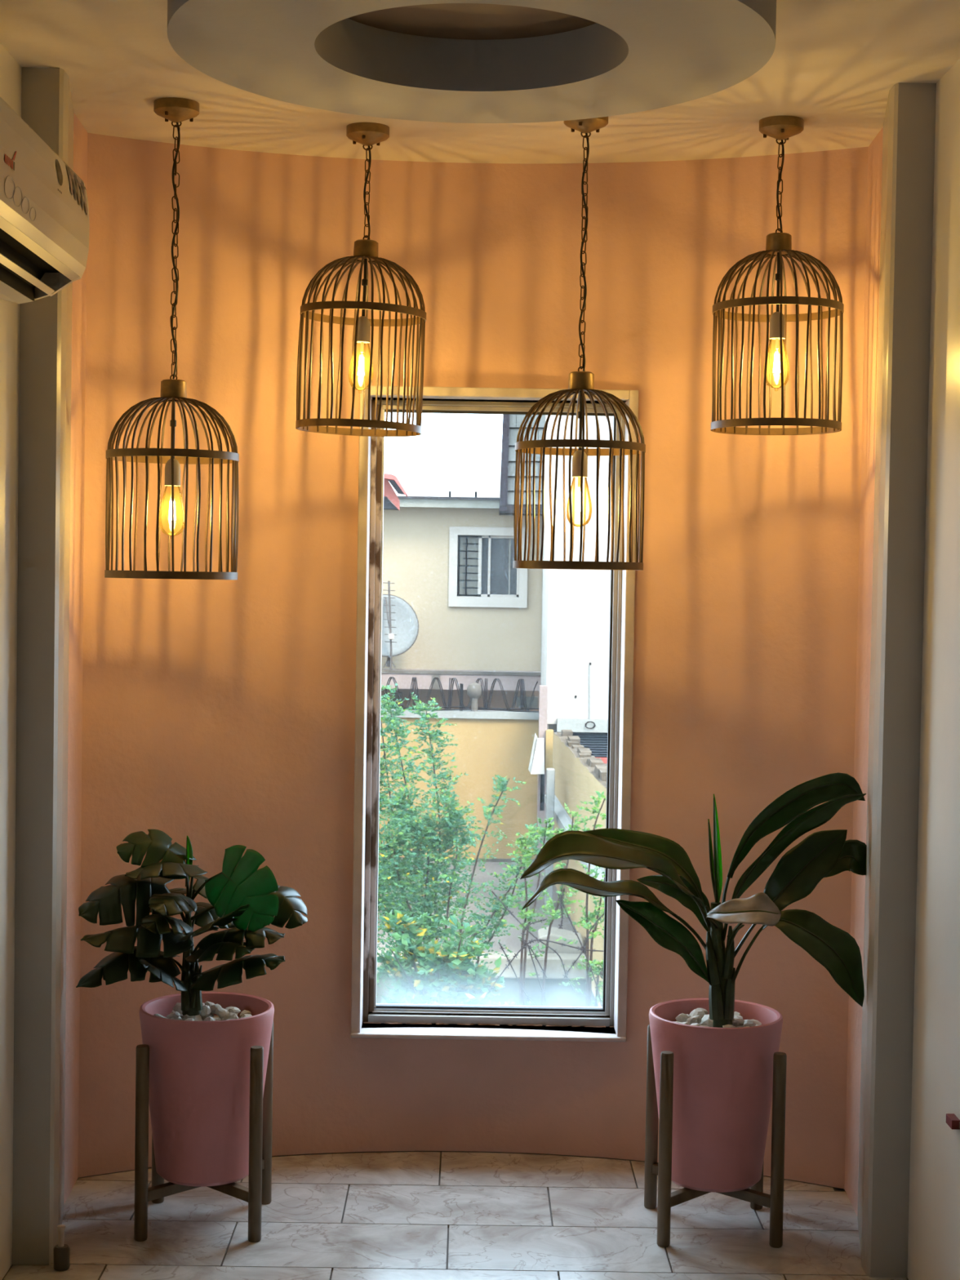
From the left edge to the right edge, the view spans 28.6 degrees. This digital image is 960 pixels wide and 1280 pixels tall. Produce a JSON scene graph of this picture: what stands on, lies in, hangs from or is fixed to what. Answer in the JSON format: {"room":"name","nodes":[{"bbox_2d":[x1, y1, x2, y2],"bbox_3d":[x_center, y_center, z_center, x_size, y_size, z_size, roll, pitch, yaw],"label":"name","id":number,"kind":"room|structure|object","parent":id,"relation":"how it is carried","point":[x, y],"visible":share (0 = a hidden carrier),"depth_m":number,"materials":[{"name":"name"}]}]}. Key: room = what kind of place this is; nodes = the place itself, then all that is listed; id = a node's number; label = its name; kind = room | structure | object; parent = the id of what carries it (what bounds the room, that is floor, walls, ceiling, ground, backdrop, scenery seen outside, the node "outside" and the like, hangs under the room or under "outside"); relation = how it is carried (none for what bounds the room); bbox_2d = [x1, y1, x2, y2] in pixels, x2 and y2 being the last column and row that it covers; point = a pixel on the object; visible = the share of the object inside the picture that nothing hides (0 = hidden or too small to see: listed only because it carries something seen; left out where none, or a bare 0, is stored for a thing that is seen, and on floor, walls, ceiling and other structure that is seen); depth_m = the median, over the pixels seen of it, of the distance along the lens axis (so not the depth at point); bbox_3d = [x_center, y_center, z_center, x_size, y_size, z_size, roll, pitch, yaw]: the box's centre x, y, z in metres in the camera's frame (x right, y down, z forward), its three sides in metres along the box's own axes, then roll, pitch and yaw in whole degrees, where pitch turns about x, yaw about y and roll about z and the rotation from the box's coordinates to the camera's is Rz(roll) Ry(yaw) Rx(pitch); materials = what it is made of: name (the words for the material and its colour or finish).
{"room":"living room","nodes":[
{"label":"living room","id":0,"kind":"room"},
{"bbox_2d":[0,43,22,1279],"bbox_3d":[-2.317,0.074,3.734,2.507,2.761,1.180,1,2,0],"label":"wall","id":1,"kind":"structure","parent":0,"point":[11,72],"depth_m":4.26,"materials":[{"name":"white paint"}]},
{"bbox_2d":[0,97,89,303],"bbox_3d":[-0.942,-0.852,3.629,0.207,0.285,0.860,1,2,0],"label":"air conditioner","id":2,"kind":"object","parent":1,"relation":"attached to","point":[45,224],"visible":1,"depth_m":3.71,"materials":[{"name":"plastic"}]},
{"bbox_2d":[4,175,15,199],"bbox_3d":[-0.841,-0.809,3.361,0.006,0.039,0.073,1,2,0],"label":"print","id":3,"kind":"object","parent":2,"relation":"attached to","point":[9,180],"depth_m":3.37},
{"bbox_2d":[13,186,22,206],"bbox_3d":[-0.842,-0.807,3.423,0.006,0.034,0.064,1,2,0],"label":"print","id":4,"kind":"object","parent":2,"relation":"attached to","point":[17,190],"depth_m":3.43},
{"bbox_2d":[21,196,29,213],"bbox_3d":[-0.842,-0.805,3.485,0.006,0.030,0.055,1,2,0],"label":"print","id":5,"kind":"object","parent":2,"relation":"attached to","point":[24,200],"depth_m":3.49},
{"bbox_2d":[0,228,60,300],"bbox_3d":[-0.916,-0.747,3.630,0.086,0.064,0.826,1,2,0],"label":"outlet","id":6,"kind":"object","parent":2,"relation":"attached to","point":[30,269],"depth_m":3.83,"materials":[{"name":"plastic"}]},
{"bbox_2d":[29,207,35,221],"bbox_3d":[-0.843,-0.803,3.547,0.005,0.025,0.046,1,2,0],"label":"print","id":7,"kind":"object","parent":2,"relation":"attached to","point":[32,210],"depth_m":3.55},
{"bbox_2d":[66,165,72,195],"bbox_3d":[-0.845,-0.945,3.871,0.009,0.059,0.032,1,2,0],"label":"print","id":8,"kind":"object","parent":2,"relation":"attached to","point":[68,172],"depth_m":3.87,"materials":[{"name":"black paint"}]},
{"bbox_2d":[68,174,72,193],"bbox_3d":[-0.842,-0.938,3.872,0.005,0.037,0.020,1,2,0],"label":"print","id":9,"kind":"object","parent":2,"relation":"attached to","point":[70,181],"depth_m":3.87},
{"bbox_2d":[70,169,76,200],"bbox_3d":[-0.845,-0.944,3.907,0.009,0.062,0.032,1,2,0],"label":"print","id":10,"kind":"object","parent":2,"relation":"attached to","point":[73,184],"depth_m":3.90},
{"bbox_2d":[72,178,76,198],"bbox_3d":[-0.842,-0.937,3.908,0.005,0.040,0.020,1,2,0],"label":"print","id":11,"kind":"object","parent":2,"relation":"attached to","point":[74,188],"depth_m":3.91,"materials":[{"name":"black paint"}]},
{"bbox_2d":[63,161,86,190],"bbox_3d":[-0.850,-0.974,3.949,0.007,0.020,0.198,1,2,0],"label":"print","id":12,"kind":"object","parent":2,"relation":"attached to","point":[70,175],"depth_m":3.92,"materials":[{"name":"black paint"}]},
{"bbox_2d":[73,173,80,205],"bbox_3d":[-0.845,-0.944,3.943,0.009,0.066,0.032,1,2,0],"label":"print","id":13,"kind":"object","parent":2,"relation":"attached to","point":[77,184],"depth_m":3.94,"materials":[{"name":"black paint"}]},
{"bbox_2d":[75,182,79,203],"bbox_3d":[-0.843,-0.937,3.943,0.005,0.044,0.020,1,2,0],"label":"print","id":14,"kind":"object","parent":2,"relation":"attached to","point":[77,189],"depth_m":3.94},
{"bbox_2d":[77,177,84,210],"bbox_3d":[-0.845,-0.944,3.979,0.010,0.069,0.032,1,2,0],"label":"print","id":15,"kind":"object","parent":2,"relation":"attached to","point":[81,191],"depth_m":3.98},
{"bbox_2d":[80,186,84,208],"bbox_3d":[-0.843,-0.937,3.980,0.006,0.047,0.020,1,2,0],"label":"print","id":16,"kind":"object","parent":2,"relation":"attached to","point":[82,196],"depth_m":3.98,"materials":[{"name":"black paint"}]},
{"bbox_2d":[80,180,87,215],"bbox_3d":[-0.845,-0.943,4.015,0.010,0.072,0.032,1,2,0],"label":"print","id":17,"kind":"object","parent":2,"relation":"attached to","point":[84,197],"depth_m":4.01,"materials":[{"name":"black paint"}]},
{"bbox_2d":[83,189,87,213],"bbox_3d":[-0.843,-0.936,4.016,0.006,0.050,0.020,1,2,0],"label":"print","id":18,"kind":"object","parent":2,"relation":"attached to","point":[85,198],"depth_m":4.01},
{"bbox_2d":[63,112,87,1204],"bbox_3d":[-1.157,0.052,4.939,0.238,2.761,0.409,1,2,0],"label":"wall","id":19,"kind":"structure","parent":0,"point":[77,466],"depth_m":4.86,"materials":[{"name":"paint"}]},
{"bbox_2d":[12,66,73,1265],"bbox_3d":[-1.150,0.066,4.532,0.349,2.761,0.405,1,2,0],"label":"pilaster","id":20,"kind":"object","parent":19,"relation":"attached to","point":[46,102],"visible":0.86,"depth_m":4.34,"materials":[{"name":"paint"}]},
{"bbox_2d":[2,1151,908,1279],"bbox_3d":[-0.036,1.617,1.856,7.200,0.120,7.400,1,2,0],"label":"floor","id":21,"kind":"structure","parent":0,"point":[383,1215],"depth_m":4.67,"materials":[{"name":"tile"}]},
{"bbox_2d":[53,1224,69,1271],"bbox_3d":[-0.969,1.406,4.356,0.037,0.100,0.037,1,2,0],"label":"stopper","id":22,"kind":"object","parent":21,"relation":"on","point":[61,1251],"visible":1,"depth_m":4.34,"materials":[{"name":"plastic"}]},
{"bbox_2d":[133,1020,273,1242],"bbox_3d":[-0.684,1.214,4.689,0.312,0.473,0.311,1,2,0],"label":"plant stand","id":23,"kind":"object","parent":21,"relation":"on","point":[258,1193],"visible":0.81,"depth_m":4.54,"materials":[{"name":"brown wood"}]},
{"bbox_2d":[138,991,274,1186],"bbox_3d":[-0.682,1.121,4.686,0.333,0.422,0.333,1,2,0],"label":"plant pot","id":24,"kind":"object","parent":23,"relation":"on","point":[199,1092],"visible":0.94,"depth_m":4.56,"materials":[{"name":"pink ceramic"}]},
{"bbox_2d":[153,1013,164,1017],"bbox_3d":[-0.797,0.937,4.665,0.027,0.022,0.028,0,2,-36],"label":"pebble","id":25,"kind":"object","parent":24,"relation":"on","point":[154,1015],"visible":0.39,"depth_m":4.66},
{"bbox_2d":[168,1011,180,1018],"bbox_3d":[-0.763,0.938,4.694,0.029,0.021,0.029,1,2,-2],"label":"pebble","id":26,"kind":"object","parent":24,"relation":"in","point":[175,1015],"visible":0.98,"depth_m":4.68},
{"bbox_2d":[173,1002,182,1014],"bbox_3d":[-0.756,0.930,4.749,0.034,0.028,0.029,2,2,25],"label":"pebble","id":27,"kind":"object","parent":24,"relation":"in","point":[177,1007],"visible":0.48,"depth_m":4.74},
{"bbox_2d":[184,1014,195,1019],"bbox_3d":[-0.721,0.934,4.669,0.029,0.022,0.029,1,2,-9],"label":"pebble","id":28,"kind":"object","parent":24,"relation":"in","point":[186,1016],"visible":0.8,"depth_m":4.66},
{"bbox_2d":[75,829,307,1016],"bbox_3d":[-0.708,0.705,4.651,0.550,0.454,0.350,1,2,0],"label":"monstera plant","id":29,"kind":"object","parent":24,"relation":"in","point":[251,900],"visible":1,"depth_m":4.59,"materials":[{"name":"green plant"}]},
{"bbox_2d":[194,1014,201,1021],"bbox_3d":[-0.716,0.953,4.715,0.037,0.039,0.051,1,2,9],"label":"pebble","id":30,"kind":"object","parent":24,"relation":"on","point":[197,1018],"visible":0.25,"depth_m":4.71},
{"bbox_2d":[200,1004,211,1016],"bbox_3d":[-0.693,0.932,4.731,0.029,0.028,0.026,2,2,20],"label":"pebble","id":31,"kind":"object","parent":24,"relation":"in","point":[206,1011],"visible":0.8,"depth_m":4.72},
{"bbox_2d":[200,1013,213,1020],"bbox_3d":[-0.691,0.950,4.753,0.039,0.029,0.035,1,2,7],"label":"pebble","id":32,"kind":"object","parent":24,"relation":"on","point":[211,1015],"visible":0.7,"depth_m":4.74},
{"bbox_2d":[203,1016,215,1021],"bbox_3d":[-0.663,0.939,4.603,0.037,0.037,0.034,2,2,29],"label":"pebble","id":33,"kind":"object","parent":24,"relation":"in","point":[209,1018],"visible":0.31,"depth_m":4.59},
{"bbox_2d":[204,1000,214,1006],"bbox_3d":[-0.683,0.934,4.781,0.035,0.030,0.031,1,2,-5],"label":"pebble","id":34,"kind":"object","parent":24,"relation":"on","point":[207,1003],"visible":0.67,"depth_m":4.77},
{"bbox_2d":[209,1004,221,1013],"bbox_3d":[-0.669,0.932,4.753,0.031,0.027,0.036,1,2,-5],"label":"pebble","id":35,"kind":"object","parent":24,"relation":"in","point":[213,1007],"visible":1,"depth_m":4.74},
{"bbox_2d":[214,1007,229,1017],"bbox_3d":[-0.648,0.939,4.736,0.037,0.027,0.033,2,2,21],"label":"pebble","id":36,"kind":"object","parent":24,"relation":"on","point":[221,1012],"visible":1,"depth_m":4.72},
{"bbox_2d":[218,1006,238,1020],"bbox_3d":[-0.639,0.953,4.770,0.048,0.043,0.050,1,2,12],"label":"pebble","id":37,"kind":"object","parent":24,"relation":"on","point":[228,1007],"visible":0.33,"depth_m":4.77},
{"bbox_2d":[222,1012,238,1020],"bbox_3d":[-0.626,0.950,4.708,0.032,0.036,0.039,-1,3,-39],"label":"pebble","id":38,"kind":"object","parent":24,"relation":"on","point":[229,1015],"visible":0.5,"depth_m":4.70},
{"bbox_2d":[227,1006,240,1013],"bbox_3d":[-0.620,0.935,4.742,0.028,0.018,0.026,1,2,13],"label":"pebble","id":39,"kind":"object","parent":24,"relation":"in","point":[234,1010],"visible":1,"depth_m":4.73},
{"bbox_2d":[239,1009,251,1018],"bbox_3d":[-0.596,0.951,4.774,0.030,0.023,0.029,1,2,-1],"label":"pebble","id":40,"kind":"object","parent":24,"relation":"on","point":[245,1011],"visible":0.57,"depth_m":4.77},
{"bbox_2d":[240,1013,252,1017],"bbox_3d":[-0.585,0.952,4.725,0.030,0.024,0.030,2,2,29],"label":"pebble","id":41,"kind":"object","parent":24,"relation":"on","point":[244,1015],"visible":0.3,"depth_m":4.72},
{"bbox_2d":[644,1024,786,1248],"bbox_3d":[0.584,1.234,4.710,0.313,0.473,0.312,1,2,0],"label":"plant stand","id":42,"kind":"object","parent":21,"relation":"on","point":[755,1195],"visible":0.72,"depth_m":4.57,"materials":[{"name":"brown wood"}]},
{"bbox_2d":[648,998,782,1192],"bbox_3d":[0.586,1.141,4.706,0.333,0.422,0.333,1,2,0],"label":"plant pot","id":43,"kind":"object","parent":42,"relation":"on","point":[723,1077],"visible":0.93,"depth_m":4.58,"materials":[{"name":"pink ceramic"}]},
{"bbox_2d":[675,1013,689,1022],"bbox_3d":[0.512,0.954,4.744,0.029,0.028,0.032,0,2,-28],"label":"pebble","id":44,"kind":"object","parent":43,"relation":"in","point":[682,1017],"visible":0.88,"depth_m":4.73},
{"bbox_2d":[686,1017,697,1025],"bbox_3d":[0.529,0.954,4.695,0.026,0.028,0.029,0,2,-25],"label":"pebble","id":45,"kind":"object","parent":43,"relation":"in","point":[691,1020],"visible":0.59,"depth_m":4.68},
{"bbox_2d":[520,772,866,1027],"bbox_3d":[0.537,0.653,4.612,0.890,0.643,0.399,1,2,0],"label":"plant","id":46,"kind":"object","parent":43,"relation":"in","point":[823,854],"visible":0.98,"depth_m":4.63,"materials":[{"name":"green plant"}]},
{"bbox_2d":[693,1015,701,1023],"bbox_3d":[0.543,0.957,4.734,0.026,0.023,0.034,3,3,43],"label":"pebble","id":47,"kind":"object","parent":43,"relation":"on","point":[698,1017],"visible":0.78,"depth_m":4.73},
{"bbox_2d":[689,1008,705,1018],"bbox_3d":[0.552,0.956,4.792,0.040,0.030,0.039,1,2,-4],"label":"pebble","id":48,"kind":"object","parent":43,"relation":"on","point":[698,1011],"visible":0.67,"depth_m":4.78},
{"bbox_2d":[696,1008,708,1014],"bbox_3d":[0.569,0.953,4.822,0.030,0.021,0.032,-1,2,-38],"label":"pebble","id":49,"kind":"object","parent":43,"relation":"in","point":[706,1012],"visible":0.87,"depth_m":4.81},
{"bbox_2d":[700,1014,712,1026],"bbox_3d":[0.580,0.971,4.748,0.045,0.046,0.064,2,2,19],"label":"pebble","id":50,"kind":"object","parent":43,"relation":"on","point":[705,1020],"visible":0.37,"depth_m":4.73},
{"bbox_2d":[722,1024,735,1027],"bbox_3d":[0.617,0.965,4.659,0.041,0.027,0.029,0,2,-25],"label":"pebble","id":51,"kind":"object","parent":43,"relation":"on","point":[726,1025],"visible":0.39,"depth_m":4.65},
{"bbox_2d":[733,1011,741,1016],"bbox_3d":[0.640,0.968,4.797,0.043,0.038,0.049,-1,2,-37],"label":"pebble","id":52,"kind":"object","parent":43,"relation":"on","point":[735,1013],"visible":0.12,"depth_m":4.79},
{"bbox_2d":[732,1017,744,1026],"bbox_3d":[0.644,0.955,4.703,0.034,0.023,0.027,0,2,-34],"label":"pebble","id":53,"kind":"object","parent":43,"relation":"in","point":[738,1021],"visible":0.99,"depth_m":4.69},
{"bbox_2d":[743,1019,755,1026],"bbox_3d":[0.673,0.958,4.690,0.028,0.021,0.029,2,2,29],"label":"pebble","id":54,"kind":"object","parent":43,"relation":"in","point":[749,1023],"visible":0.8,"depth_m":4.68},
{"bbox_2d":[743,1019,761,1025],"bbox_3d":[0.688,0.974,4.745,0.042,0.032,0.041,0,2,-27],"label":"pebble","id":55,"kind":"object","parent":43,"relation":"on","point":[757,1022],"visible":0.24,"depth_m":4.74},
{"bbox_2d":[78,133,868,1188],"bbox_3d":[-0.028,0.061,5.235,2.300,2.761,0.531,1,2,0],"label":"wall","id":56,"kind":"structure","parent":0,"point":[220,714],"depth_m":5.14,"materials":[{"name":"paint"}]},
{"bbox_2d":[350,385,638,1041],"bbox_3d":[0.038,0.203,5.298,0.764,1.798,0.264,1,2,0],"label":"window","id":57,"kind":"structure","parent":56,"relation":"in","point":[365,1009],"depth_m":5.28,"materials":[{"name":"paint"}]},
{"bbox_2d":[0,0,959,164],"bbox_3d":[0.011,-1.280,1.857,7.200,0.150,7.400,1,2,0],"label":"ceiling","id":58,"kind":"structure","parent":0,"point":[833,65],"depth_m":4.50,"materials":[{"name":"beige paint"}]},
{"bbox_2d":[104,97,239,579],"bbox_3d":[-0.750,-0.731,4.609,0.323,1.160,0.323,0,2,-20],"label":"pendant lamp","id":59,"kind":"object","parent":58,"relation":"hanging from","point":[175,109],"visible":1,"depth_m":4.57,"materials":[{"name":"gold metal"}]},
{"bbox_2d":[164,458,180,486],"bbox_3d":[-0.755,-0.412,4.620,0.039,0.066,0.039,1,2,0],"label":"bulb socket","id":60,"kind":"object","parent":59,"relation":"attached to","point":[168,464],"depth_m":4.61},
{"bbox_2d":[295,122,426,436],"bbox_3d":[-0.301,-0.921,4.820,0.331,0.779,0.323,1,2,0],"label":"pendant lamp","id":61,"kind":"object","parent":58,"relation":"hanging from","point":[366,134],"visible":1,"depth_m":4.79,"materials":[{"name":"gold metal"}]},
{"bbox_2d":[355,315,370,343],"bbox_3d":[-0.301,-0.797,4.824,0.039,0.066,0.039,2,2,0],"label":"bulb socket","id":62,"kind":"object","parent":61,"relation":"attached to","point":[364,325],"depth_m":4.81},
{"bbox_2d":[167,0,776,123],"bbox_3d":[-0.015,-1.207,3.661,1.170,0.120,1.170,1,2,0],"label":"ceiling medallion","id":63,"kind":"object","parent":58,"relation":"attached to","point":[460,61],"visible":1,"depth_m":3.83,"materials":[{"name":"paint"}]},
{"bbox_2d":[512,116,645,570],"bbox_3d":[0.252,-0.736,4.649,0.323,1.120,0.323,1,2,0],"label":"pendant lamp","id":64,"kind":"object","parent":58,"relation":"hanging from","point":[580,383],"visible":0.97,"depth_m":4.62,"materials":[{"name":"gold metal"}]},
{"bbox_2d":[571,449,587,477],"bbox_3d":[0.247,-0.437,4.659,0.039,0.066,0.039,1,2,0],"label":"bulb socket","id":65,"kind":"object","parent":64,"relation":"attached to","point":[576,458],"depth_m":4.64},
{"bbox_2d":[710,115,844,435],"bbox_3d":[0.744,-0.905,4.681,0.325,0.767,0.323,1,2,0],"label":"pendant lamp","id":66,"kind":"object","parent":58,"relation":"hanging from","point":[781,127],"visible":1,"depth_m":4.65,"materials":[{"name":"gold metal"}]},
{"bbox_2d":[769,311,785,339],"bbox_3d":[0.741,-0.784,4.685,0.039,0.066,0.039,1,2,0],"label":"bulb socket","id":67,"kind":"object","parent":66,"relation":"attached to","point":[775,318],"depth_m":4.67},
{"bbox_2d":[844,127,883,1215],"bbox_3d":[1.105,0.089,4.951,0.238,2.761,0.409,1,2,0],"label":"wall","id":68,"kind":"structure","parent":0,"point":[873,199],"depth_m":4.86,"materials":[{"name":"paint"}]},
{"bbox_2d":[857,82,936,1277],"bbox_3d":[1.101,0.103,4.544,0.349,2.761,0.405,1,2,0],"label":"pilaster","id":69,"kind":"object","parent":68,"relation":"attached to","point":[909,119],"visible":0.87,"depth_m":4.35,"materials":[{"name":"paint"}]},
{"bbox_2d":[906,58,959,1279],"bbox_3d":[2.275,0.149,3.758,2.507,2.761,1.180,1,2,0],"label":"wall","id":70,"kind":"structure","parent":0,"point":[934,1205],"depth_m":4.17,"materials":[{"name":"white paint"}]},
{"bbox_2d":[946,1113,959,1129],"bbox_3d":[1.004,1.016,3.966,0.030,0.020,0.051,1,2,0],"label":"wall box","id":71,"kind":"object","parent":70,"relation":"attached to","point":[952,1120],"visible":1,"depth_m":3.95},
{"label":"outside","id":72,"kind":"structure","parent":0,"visible":0},
{"bbox_2d":[390,948,423,1004],"bbox_3d":[-0.370,1.887,10.069,0.230,0.467,0.025,1,2,0],"label":"barbed wire","id":73,"kind":"object","parent":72,"point":[410,981],"visible":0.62,"depth_m":10.06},
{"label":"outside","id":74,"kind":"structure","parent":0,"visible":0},
{"bbox_3d":[-0.146,4.686,13.667,80.000,0.200,15.600,1,2,0],"label":"ground","id":75,"kind":"structure","parent":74,"visible":0},
{"bbox_2d":[376,683,469,1004],"bbox_3d":[-0.560,2.430,14.461,0.949,4.242,1.047,1,2,-10],"label":"leafy shrub","id":76,"kind":"object","parent":75,"relation":"on","point":[393,722],"visible":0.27,"depth_m":14.28,"materials":[{"name":"green plant"}]},
{"bbox_2d":[377,692,504,1004],"bbox_3d":[-0.360,2.485,13.566,0.951,4.199,0.958,2,2,36],"label":"leafy shrub","id":77,"kind":"object","parent":75,"relation":"on","point":[424,829],"visible":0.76,"depth_m":13.47,"materials":[{"name":"green plant"}]},
{"bbox_2d":[376,909,519,1005],"bbox_3d":[-0.209,3.121,11.157,0.996,3.096,0.644,1,2,0],"label":"leafy shrub","id":78,"kind":"object","parent":75,"relation":"on","point":[471,981],"visible":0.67,"depth_m":11.03,"materials":[{"name":"green plant"}]},
{"bbox_2d":[376,976,598,1006],"bbox_3d":[-0.175,4.059,21.325,28.000,0.530,0.250,1,2,0],"label":"wall","id":79,"kind":"structure","parent":75,"relation":"on","point":[556,994],"depth_m":21.20,"materials":[{"name":"concrete"}]},
{"bbox_2d":[377,950,590,979],"bbox_3d":[-0.168,3.675,21.287,28.000,0.240,0.300,1,2,0],"label":"kerb","id":80,"kind":"object","parent":79,"relation":"on","point":[554,969],"depth_m":21.14,"materials":[{"name":"concrete"}]},
{"bbox_2d":[439,774,542,1004],"bbox_3d":[0.063,2.765,13.091,0.764,3.684,0.569,1,2,0],"label":"leafy shrub","id":81,"kind":"object","parent":75,"relation":"on","point":[496,908],"visible":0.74,"depth_m":13.05,"materials":[{"name":"green plant"}]},
{"bbox_2d":[496,803,587,1005],"bbox_3d":[0.401,2.852,12.531,0.640,3.560,0.392,1,2,0],"label":"leafy shrub","id":82,"kind":"object","parent":75,"relation":"on","point":[542,831],"visible":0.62,"depth_m":12.46,"materials":[{"name":"green plant"}]},
{"bbox_2d":[555,791,606,1006],"bbox_3d":[0.701,2.811,12.100,0.515,3.683,0.413,1,2,12],"label":"leafy shrub","id":83,"kind":"object","parent":75,"relation":"on","point":[597,970],"visible":0.5,"depth_m":12.07,"materials":[{"name":"green plant"}]},
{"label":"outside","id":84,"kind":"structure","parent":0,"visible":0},
{"bbox_2d":[520,917,546,977],"bbox_3d":[0.291,1.648,10.063,0.145,0.324,0.027,1,2,0],"label":"barbed wire","id":85,"kind":"object","parent":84,"point":[540,920],"visible":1,"depth_m":10.06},
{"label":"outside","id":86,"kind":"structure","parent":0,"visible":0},
{"bbox_2d":[377,860,586,953],"bbox_3d":[-0.325,2.498,55.767,80.000,0.200,68.700,1,2,0],"label":"pavement","id":87,"kind":"structure","parent":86,"point":[512,942],"depth_m":24.40,"materials":[{"name":"concrete"}]},
{"bbox_2d":[377,473,408,868],"bbox_3d":[-3.129,0.659,23.898,4.455,5.553,4.250,1,2,0],"label":"house","id":88,"kind":"structure","parent":87,"relation":"on","point":[393,503],"depth_m":21.95,"materials":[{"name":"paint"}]},
{"bbox_2d":[378,708,538,862],"bbox_3d":[-4.153,2.135,28.371,10.055,2.266,0.320,1,2,0],"label":"wall","id":89,"kind":"structure","parent":87,"relation":"on","point":[491,743],"depth_m":28.28,"materials":[{"name":"yellow paint"}]},
{"bbox_2d":[381,676,538,712],"bbox_3d":[-0.858,0.809,28.340,3.601,0.498,0.337,1,2,0],"label":"coil","id":90,"kind":"object","parent":89,"relation":"on","point":[521,684],"visible":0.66,"depth_m":28.26,"materials":[{"name":"metal"}]},
{"bbox_2d":[459,683,463,711],"bbox_3d":[-0.280,0.862,28.320,0.050,0.409,0.050,1,2,0],"label":"post","id":91,"kind":"object","parent":89,"relation":"on","point":[461,685],"visible":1,"depth_m":28.30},
{"bbox_2d":[466,682,482,711],"bbox_3d":[-0.080,0.852,28.265,0.240,0.440,0.234,1,2,0],"label":"wall lantern","id":92,"kind":"object","parent":89,"relation":"on","point":[474,691],"visible":1,"depth_m":28.20,"materials":[{"name":"glass"}]},
{"bbox_2d":[381,457,543,711],"bbox_3d":[-4.193,-0.117,33.487,10.552,6.416,7.020,1,2,0],"label":"house","id":93,"kind":"structure","parent":87,"relation":"on","point":[448,551],"depth_m":31.00,"materials":[{"name":"paint"}]},
{"bbox_2d":[382,581,396,669],"bbox_3d":[-1.447,-0.215,30.134,0.239,1.462,0.036,1,2,7],"label":"tv aerial","id":94,"kind":"object","parent":93,"relation":"on","point":[388,583],"visible":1,"depth_m":30.12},
{"bbox_2d":[382,594,418,667],"bbox_3d":[-1.508,-0.147,30.268,1.036,1.180,0.563,1,2,0],"label":"satellite dish","id":95,"kind":"object","parent":93,"relation":"on","point":[406,623],"visible":0.65,"depth_m":30.44,"materials":[{"name":"grey metal"}]},
{"bbox_2d":[498,414,545,515],"bbox_3d":[0.740,-3.475,31.459,0.832,2.822,3.488,1,2,0],"label":"window","id":96,"kind":"structure","parent":93,"relation":"on","point":[511,423],"depth_m":30.71,"materials":[{"name":"grey"}]},
{"bbox_2d":[528,684,553,871],"bbox_3d":[0.874,2.029,27.339,0.361,2.712,0.600,1,2,0],"label":"pillar","id":97,"kind":"structure","parent":87,"relation":"on","point":[541,756],"depth_m":27.35,"materials":[{"name":"concrete"}]},
{"bbox_2d":[543,768,555,906],"bbox_3d":[0.909,2.581,24.607,0.106,1.796,0.200,1,2,0],"label":"pillar","id":98,"kind":"structure","parent":87,"relation":"on","point":[550,772],"depth_m":24.49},
{"bbox_2d":[537,926,583,953],"bbox_3d":[0.930,3.500,21.787,0.511,0.283,0.500,1,2,0],"label":"concrete block","id":99,"kind":"object","parent":87,"relation":"on","point":[555,933],"visible":0.76,"depth_m":21.54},
{"bbox_2d":[544,729,607,1007],"bbox_3d":[1.273,2.628,22.357,0.359,2.467,9.512,1,2,-2],"label":"wall","id":100,"kind":"structure","parent":87,"relation":"on","point":[579,774],"depth_m":23.07,"materials":[{"name":"paint"}]},
{"bbox_2d":[541,414,613,764],"bbox_3d":[2.526,-2.223,28.564,3.010,11.180,2.378,1,2,0],"label":"building","id":101,"kind":"structure","parent":87,"relation":"on","point":[575,644],"depth_m":27.61,"materials":[{"name":"white stone"}]},
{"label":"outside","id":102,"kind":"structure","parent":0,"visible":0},
{"bbox_2d":[527,945,547,1005],"bbox_3d":[0.318,1.890,10.072,0.139,0.524,0.016,1,2,0],"label":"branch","id":103,"kind":"object","parent":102,"point":[531,954],"visible":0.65,"depth_m":10.07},
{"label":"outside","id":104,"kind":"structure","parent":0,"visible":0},
{"bbox_2d":[497,942,535,1005],"bbox_3d":[0.253,1.869,10.071,0.318,0.504,0.024,1,2,0],"label":"barbed wire","id":105,"kind":"object","parent":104,"point":[502,948],"visible":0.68,"depth_m":10.07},
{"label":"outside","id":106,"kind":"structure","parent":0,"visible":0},
{"bbox_2d":[557,893,602,1007],"bbox_3d":[0.544,1.693,10.066,0.266,0.668,0.024,1,2,0],"label":"barbed wire","id":107,"kind":"object","parent":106,"point":[561,900],"visible":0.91,"depth_m":10.06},
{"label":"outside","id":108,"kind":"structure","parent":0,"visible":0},
{"bbox_2d":[558,888,565,928],"bbox_3d":[0.438,1.436,10.057,0.035,0.220,0.029,2,2,20],"label":"barbed wire","id":109,"kind":"object","parent":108,"point":[563,890],"visible":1,"depth_m":10.05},
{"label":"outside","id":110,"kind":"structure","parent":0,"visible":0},
{"bbox_2d":[562,912,604,977],"bbox_3d":[0.579,1.608,10.063,0.266,0.415,0.030,1,2,0],"label":"barbed wire","id":111,"kind":"object","parent":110,"point":[586,938],"visible":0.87,"depth_m":10.06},
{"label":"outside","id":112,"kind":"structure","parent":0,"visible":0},
{"bbox_2d":[485,937,603,995],"bbox_3d":[0.373,1.751,10.067,0.680,0.318,0.027,1,2,0],"label":"barbed wire","id":113,"kind":"object","parent":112,"point":[531,940],"visible":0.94,"depth_m":10.06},
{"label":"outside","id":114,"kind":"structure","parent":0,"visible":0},
{"bbox_2d":[491,891,576,992],"bbox_3d":[0.288,1.615,10.062,0.464,0.542,0.027,1,2,0],"label":"barbed wire","id":115,"kind":"object","parent":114,"point":[497,898],"visible":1,"depth_m":10.06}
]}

